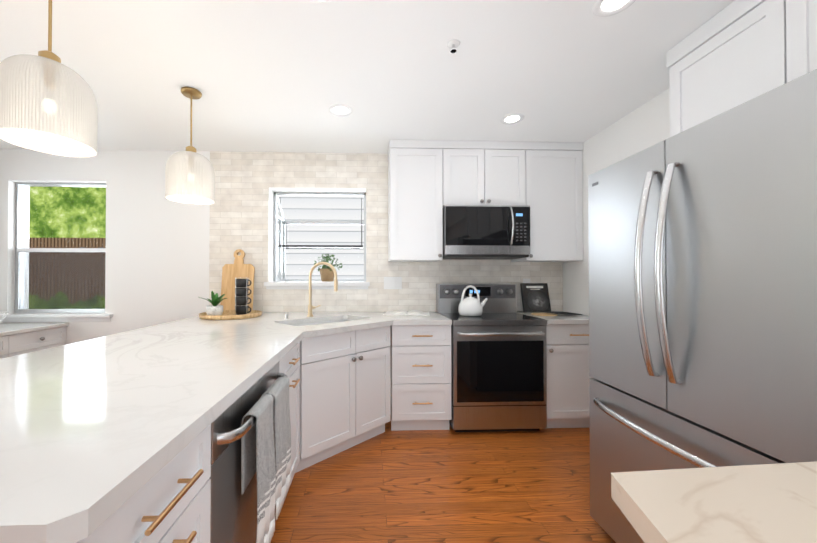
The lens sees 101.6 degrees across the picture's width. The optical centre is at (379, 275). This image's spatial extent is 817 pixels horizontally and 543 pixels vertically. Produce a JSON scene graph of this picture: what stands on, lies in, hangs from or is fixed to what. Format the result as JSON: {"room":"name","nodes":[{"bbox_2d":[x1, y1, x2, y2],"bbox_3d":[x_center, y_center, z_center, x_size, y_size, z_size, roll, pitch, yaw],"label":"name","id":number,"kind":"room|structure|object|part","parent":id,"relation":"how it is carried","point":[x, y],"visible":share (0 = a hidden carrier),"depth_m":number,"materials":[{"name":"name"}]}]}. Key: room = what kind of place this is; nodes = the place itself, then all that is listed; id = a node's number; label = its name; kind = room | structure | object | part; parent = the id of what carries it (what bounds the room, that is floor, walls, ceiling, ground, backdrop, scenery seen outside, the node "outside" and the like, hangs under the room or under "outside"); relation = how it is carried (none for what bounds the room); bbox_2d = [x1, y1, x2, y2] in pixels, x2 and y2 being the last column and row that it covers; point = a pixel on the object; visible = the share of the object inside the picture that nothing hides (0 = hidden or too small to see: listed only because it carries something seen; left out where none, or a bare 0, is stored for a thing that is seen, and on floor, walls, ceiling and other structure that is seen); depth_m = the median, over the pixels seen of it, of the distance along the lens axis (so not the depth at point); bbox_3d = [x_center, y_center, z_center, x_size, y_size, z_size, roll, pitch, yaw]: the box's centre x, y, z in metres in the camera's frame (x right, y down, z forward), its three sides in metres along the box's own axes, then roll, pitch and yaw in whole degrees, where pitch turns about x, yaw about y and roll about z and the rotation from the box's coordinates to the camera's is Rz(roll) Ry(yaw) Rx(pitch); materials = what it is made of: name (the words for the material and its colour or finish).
{"room":"kitchen","nodes":[
{"label":"kitchen","id":0,"kind":"room"},
{"bbox_2d":[0,149,517,344],"bbox_3d":[-0.952,0.031,3.363,6.000,2.490,0.200,0,-1,-2],"label":"wall","id":1,"kind":"structure","parent":0,"point":[157,259],"depth_m":3.22,"materials":[{"name":"white paint"}]},
{"bbox_2d":[0,314,112,321],"bbox_3d":[-3.108,0.406,3.205,1.074,0.074,0.130,0,-1,-2],"label":"sill","id":2,"kind":"structure","parent":1,"relation":"attached to","point":[57,317],"depth_m":3.16,"materials":[{"name":"white paint"}]},
{"bbox_2d":[14,182,105,312],"bbox_3d":[-3.103,-0.271,3.286,0.909,1.279,0.082,0,-1,-2],"label":"window","id":3,"kind":"structure","parent":1,"relation":"in","point":[22,252],"depth_m":3.26,"materials":[{"name":"silver metal"}]},
{"bbox_2d":[264,282,369,288],"bbox_3d":[-0.611,0.099,3.266,1.025,0.072,0.055,0,-1,-2],"label":"sill","id":4,"kind":"structure","parent":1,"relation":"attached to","point":[315,285],"depth_m":3.25,"materials":[{"name":"white paint"}]},
{"bbox_2d":[274,192,365,281],"bbox_3d":[-0.621,-0.378,3.568,0.961,0.970,0.540,0,-1,-2],"label":"garden window","id":5,"kind":"structure","parent":1,"relation":"in","point":[284,222],"depth_m":3.57,"materials":[{"name":"white"}]},
{"bbox_2d":[314,253,342,281],"bbox_3d":[-0.559,-0.090,3.662,0.304,0.310,0.221,0,-1,-2],"label":"potted plant","id":6,"kind":"object","parent":5,"relation":"in","point":[326,273],"visible":0.83,"depth_m":3.60,"materials":[{"name":"green plant"}]},
{"bbox_2d":[209,151,562,311],"bbox_3d":[0.095,-0.427,3.301,3.508,1.572,0.004,0,-1,-2],"label":"tile backsplash","id":7,"kind":"structure","parent":1,"relation":"attached to","point":[239,207],"depth_m":3.28,"materials":[{"name":"beige tile"}]},
{"bbox_2d":[384,277,401,288],"bbox_3d":[0.130,0.074,3.290,0.178,0.122,0.010,0,-1,-2],"label":"switch plate","id":8,"kind":"object","parent":7,"relation":"attached to","point":[392,282],"visible":1,"depth_m":3.29,"materials":[{"name":"white plastic"}]},
{"bbox_2d":[388,140,582,261],"bbox_3d":[0.970,-0.675,3.151,1.770,1.078,0.349,0,-1,-2],"label":"upper cabinet","id":9,"kind":"object","parent":1,"relation":"attached to","point":[428,180],"visible":0.96,"depth_m":3.01,"materials":[{"name":"white paint"}]},
{"bbox_2d":[443,205,529,259],"bbox_3d":[0.947,-0.389,3.088,0.752,0.455,0.467,0,-1,-2],"label":"microwave","id":10,"kind":"object","parent":9,"relation":"attached to","point":[499,232],"visible":0.98,"depth_m":2.92,"materials":[{"name":"grey metal"}]},
{"bbox_2d":[0,0,734,153],"bbox_3d":[-0.846,-1.303,0.297,6.000,0.120,6.360,0,-1,-2],"label":"ceiling","id":11,"kind":"structure","parent":0,"point":[272,75],"depth_m":1.94,"materials":[{"name":"white paint"}]},
{"bbox_2d":[0,0,97,157],"bbox_3d":[-1.284,-0.871,1.293,0.286,0.722,0.286,0,-1,-2],"label":"pendant light","id":12,"kind":"object","parent":11,"relation":"hanging from","point":[48,103],"visible":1,"depth_m":1.22,"materials":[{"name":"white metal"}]},
{"bbox_3d":[-1.284,-0.667,1.291,0.286,0.315,0.286,0,-1,-2],"label":"lamp shade","id":13,"kind":"part","parent":12,"relation":"part of","materials":[{"name":"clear glass"}]},
{"bbox_2d":[165,87,214,204],"bbox_3d":[-1.254,-0.862,2.211,0.286,0.722,0.286,0,-1,-2],"label":"pendant light","id":14,"kind":"object","parent":11,"relation":"hanging from","point":[189,175],"visible":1,"depth_m":2.12,"materials":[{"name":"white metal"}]},
{"bbox_3d":[-1.254,-0.658,2.209,0.286,0.315,0.286,0,-1,-2],"label":"lamp shade","id":15,"kind":"part","parent":14,"relation":"part of","materials":[{"name":"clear glass"}]},
{"bbox_2d":[311,0,328,2],"bbox_3d":[-0.265,-1.228,1.408,0.176,0.006,0.176,0,-1,-2],"label":"recessed light","id":16,"kind":"object","parent":11,"relation":"in","point":[320,1],"visible":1,"depth_m":1.48,"materials":[{"name":"white ceramic"}]},
{"bbox_2d":[329,104,352,115],"bbox_3d":[-0.287,-1.218,2.450,0.176,0.006,0.176,0,-1,-2],"label":"recessed light","id":17,"kind":"object","parent":11,"relation":"in","point":[340,110],"visible":1,"depth_m":2.44,"materials":[{"name":"white ceramic"}]},
{"bbox_2d":[447,40,459,52],"bbox_3d":[0.391,-1.208,1.761,0.068,0.038,0.068,0,-1,-2],"label":"detector","id":18,"kind":"object","parent":11,"relation":"attached to","point":[452,45],"visible":1,"depth_m":1.75,"materials":[{"name":"white plastic"}]},
{"bbox_2d":[500,113,523,123],"bbox_3d":[1.030,-1.216,2.584,0.176,0.006,0.176,0,-1,-2],"label":"recessed light","id":19,"kind":"object","parent":11,"relation":"in","point":[513,118],"visible":1,"depth_m":2.58,"materials":[{"name":"white ceramic"}]},
{"bbox_2d":[592,0,635,16],"bbox_3d":[1.057,-1.227,1.489,0.176,0.006,0.176,0,-1,-2],"label":"recessed light","id":20,"kind":"object","parent":11,"relation":"in","point":[603,8],"visible":1,"depth_m":1.52,"materials":[{"name":"white ceramic"}]},
{"bbox_2d":[271,421,615,542],"bbox_3d":[-0.846,1.297,0.273,6.000,0.100,6.360,0,-1,-2],"label":"floor","id":21,"kind":"structure","parent":0,"point":[450,485],"depth_m":1.94,"materials":[{"name":"brown wood"}]},
{"bbox_2d":[0,326,65,358],"bbox_3d":[-3.354,0.872,2.633,0.741,0.792,1.069,0,-1,-2],"label":"base cabinet","id":22,"kind":"object","parent":21,"relation":"on","point":[21,343],"visible":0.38,"depth_m":2.84,"materials":[{"name":"white paint"}]},
{"bbox_2d":[0,323,68,335],"bbox_3d":[-3.325,0.456,2.146,0.768,0.030,2.058,0,-1,-2],"label":"countertop","id":23,"kind":"structure","parent":22,"relation":"on","point":[10,328],"depth_m":2.92,"materials":[{"name":"stone"}]},
{"bbox_2d":[0,311,7,321],"bbox_3d":[-3.332,0.379,2.747,0.355,0.132,0.355,0,-1,-2],"label":"wire basket","id":24,"kind":"object","parent":23,"relation":"on","point":[1,320],"visible":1,"depth_m":2.86,"materials":[{"name":"silver metal"}]},
{"bbox_2d":[74,424,210,542],"bbox_3d":[-0.759,0.814,0.664,0.621,0.874,0.447,0,-1,-2],"label":"base cabinet","id":25,"kind":"object","parent":21,"relation":"on","point":[170,502],"visible":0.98,"depth_m":0.69,"materials":[{"name":"white paint"}]},
{"bbox_2d":[0,312,451,542],"bbox_3d":[-0.483,0.367,1.859,2.174,0.040,2.828,0,-1,-2],"label":"countertop","id":26,"kind":"structure","parent":25,"relation":"on","point":[95,433],"depth_m":0.88,"materials":[{"name":"stone"}]},
{"bbox_2d":[199,310,261,319],"bbox_3d":[-1.286,0.337,2.883,0.500,0.036,0.500,0,-1,-2],"label":"tray","id":27,"kind":"object","parent":26,"relation":"on","point":[227,315],"visible":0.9,"depth_m":2.71,"materials":[{"name":"brown wood"}]},
{"bbox_2d":[198,291,226,314],"bbox_3d":[-1.373,0.233,2.812,0.217,0.218,0.213,0,-1,-2],"label":"plant","id":28,"kind":"object","parent":27,"relation":"on","point":[214,308],"visible":0.9,"depth_m":2.76,"materials":[{"name":"green plant"}]},
{"bbox_2d":[220,249,254,309],"bbox_3d":[-1.361,0.050,3.193,0.300,0.615,0.095,0,-1,-2],"label":"cutting board","id":29,"kind":"object","parent":27,"relation":"on","point":[237,269],"visible":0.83,"depth_m":3.19,"materials":[{"name":"brown wood"}]},
{"bbox_2d":[234,278,250,314],"bbox_3d":[-1.210,0.181,2.942,0.148,0.325,0.123,0,-1,-2],"label":"mugs","id":30,"kind":"object","parent":27,"relation":"on","point":[242,307],"visible":0.98,"depth_m":2.90,"materials":[{"name":"black ceramic"}]},
{"bbox_2d":[291,319,352,325],"bbox_3d":[-0.438,0.506,2.662,0.756,0.222,0.416,1,-1,-44],"label":"sink","id":31,"kind":"object","parent":26,"relation":"in","point":[322,322],"depth_m":2.88,"materials":[{"name":"grey metal"}]},
{"bbox_2d":[307,262,337,316],"bbox_3d":[-0.496,0.118,2.903,0.273,0.475,0.148,0,-1,-2],"label":"faucet","id":32,"kind":"object","parent":26,"relation":"on","point":[310,307],"visible":1,"depth_m":2.88,"materials":[{"name":"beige metal"}]},
{"bbox_2d":[384,310,428,315],"bbox_3d":[0.258,0.344,3.111,0.410,0.026,0.270,0,-1,8],"label":"open book","id":33,"kind":"object","parent":26,"relation":"on","point":[411,312],"visible":1,"depth_m":3.02,"materials":[{"name":"paper"}]},
{"bbox_2d":[209,361,286,542],"bbox_3d":[-0.727,0.820,1.234,0.644,0.872,0.681,0,-1,-2],"label":"dishwasher","id":34,"kind":"object","parent":21,"relation":"on","point":[233,517],"visible":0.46,"depth_m":1.04,"materials":[{"name":"grey metal"}]},
{"bbox_2d":[241,376,290,542],"bbox_3d":[-0.412,0.695,1.256,0.074,0.507,0.406,0,-1,-2],"label":"towel","id":35,"kind":"object","parent":34,"relation":"hanging from","point":[266,447],"visible":1,"depth_m":1.18,"materials":[{"name":"grey fabric"}]},
{"bbox_2d":[279,342,299,513],"bbox_3d":[-0.770,0.824,1.817,0.638,0.874,0.476,0,-1,-2],"label":"base cabinet","id":36,"kind":"object","parent":21,"relation":"on","point":[289,364],"visible":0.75,"depth_m":1.94,"materials":[{"name":"white paint"}]},
{"bbox_2d":[295,326,390,472],"bbox_3d":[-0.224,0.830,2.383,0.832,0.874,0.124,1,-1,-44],"label":"base cabinet","id":37,"kind":"object","parent":21,"relation":"on","point":[345,391],"visible":0.94,"depth_m":2.32,"materials":[{"name":"white paint"}]},
{"bbox_2d":[390,325,450,430],"bbox_3d":[0.328,0.835,2.940,0.480,0.874,0.638,0,-1,-2],"label":"drawers","id":38,"kind":"object","parent":21,"relation":"on","point":[420,366],"visible":0.98,"depth_m":2.67,"materials":[{"name":"white paint"}]},
{"bbox_2d":[436,284,546,431],"bbox_3d":[0.953,0.674,2.946,0.760,1.195,0.721,0,-1,-2],"label":"range","id":39,"kind":"object","parent":21,"relation":"on","point":[498,364],"visible":0.96,"depth_m":2.65,"materials":[{"name":"grey metal"}]},
{"bbox_2d":[458,285,487,315],"bbox_3d":[0.843,0.221,2.972,0.273,0.270,0.212,0,-1,-2],"label":"kettle","id":40,"kind":"object","parent":39,"relation":"on","point":[470,305],"visible":1,"depth_m":2.91,"materials":[{"name":"white ceramic"}]},
{"bbox_2d":[545,324,592,427],"bbox_3d":[1.599,0.835,2.984,0.523,0.874,0.638,0,-1,-2],"label":"base cabinet","id":41,"kind":"object","parent":21,"relation":"on","point":[567,346],"visible":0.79,"depth_m":2.71,"materials":[{"name":"white paint"}]},
{"bbox_2d":[517,311,588,324],"bbox_3d":[1.599,0.378,3.013,0.522,0.040,0.663,0,-1,-2],"label":"countertop","id":42,"kind":"structure","parent":41,"relation":"on","point":[567,319],"depth_m":2.75,"materials":[{"name":"stone"}]},
{"bbox_2d":[520,283,550,311],"bbox_3d":[1.542,0.217,3.288,0.266,0.282,0.092,0,-1,-2],"label":"cookbook","id":43,"kind":"object","parent":42,"relation":"on","point":[535,297],"visible":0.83,"depth_m":3.28,"materials":[{"name":"paper"}]},
{"bbox_2d":[531,313,556,315],"bbox_3d":[1.492,0.351,3.013,0.220,0.012,0.220,0,-1,-2],"label":"trivet","id":44,"kind":"object","parent":42,"relation":"on","point":[544,314],"visible":1,"depth_m":2.96,"materials":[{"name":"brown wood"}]},
{"bbox_2d":[542,311,581,314],"bbox_3d":[1.661,0.340,3.036,0.260,0.021,0.200,0,-1,-8],"label":"mat","id":45,"kind":"object","parent":42,"relation":"on","point":[555,312],"visible":1,"depth_m":2.98,"materials":[{"name":"black"}]},
{"bbox_2d":[588,69,816,542],"bbox_3d":[1.454,0.363,1.251,0.928,1.786,0.870,0,-1,-2],"label":"fridge","id":46,"kind":"object","parent":21,"relation":"on","point":[702,236],"visible":0.81,"depth_m":1.09,"materials":[{"name":"grey metal"}]},
{"bbox_3d":[1.215,0.807,-0.017,1.320,0.874,1.170,0,-1,-2],"label":"cabinet","id":47,"kind":"object","parent":21,"relation":"on","visible":0},
{"bbox_2d":[611,461,816,542],"bbox_3d":[1.119,0.350,0.019,1.550,0.040,1.300,0,-1,-2],"label":"countertop","id":48,"kind":"structure","parent":47,"relation":"on","point":[768,503],"depth_m":0.49,"materials":[{"name":"stone"}]},
{"bbox_2d":[563,88,669,315],"bbox_3d":[2.052,0.003,0.384,0.200,2.490,5.960,0,-1,-2],"label":"wall","id":49,"kind":"structure","parent":0,"point":[642,127],"depth_m":2.72,"materials":[{"name":"white paint"}]},
{"bbox_2d":[667,0,758,136],"bbox_3d":[1.752,-0.905,1.538,0.318,0.648,0.570,0,-1,-2],"label":"upper cabinet","id":50,"kind":"object","parent":49,"relation":"attached to","point":[735,53],"depth_m":1.58,"materials":[{"name":"white paint"}]},
{"bbox_2d":[759,0,816,95],"bbox_3d":[1.768,-0.910,1.063,0.318,0.648,0.634,0,-1,-2],"label":"upper cabinet","id":51,"kind":"object","parent":49,"relation":"attached to","point":[787,28],"depth_m":1.31,"materials":[{"name":"white paint"}]},
{"label":"outside","id":52,"kind":"structure","parent":0,"visible":0},
{"bbox_2d":[29,187,105,308],"bbox_3d":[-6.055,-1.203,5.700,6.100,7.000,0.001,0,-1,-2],"label":"window view","id":53,"kind":"object","parent":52,"point":[66,208],"depth_m":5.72,"materials":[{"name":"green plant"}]},
{"bbox_2d":[277,195,363,278],"bbox_3d":[-0.870,-0.711,4.773,3.600,6.000,0.001,0,-1,-2],"label":"siding","id":54,"kind":"object","parent":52,"point":[299,263],"depth_m":4.77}
]}

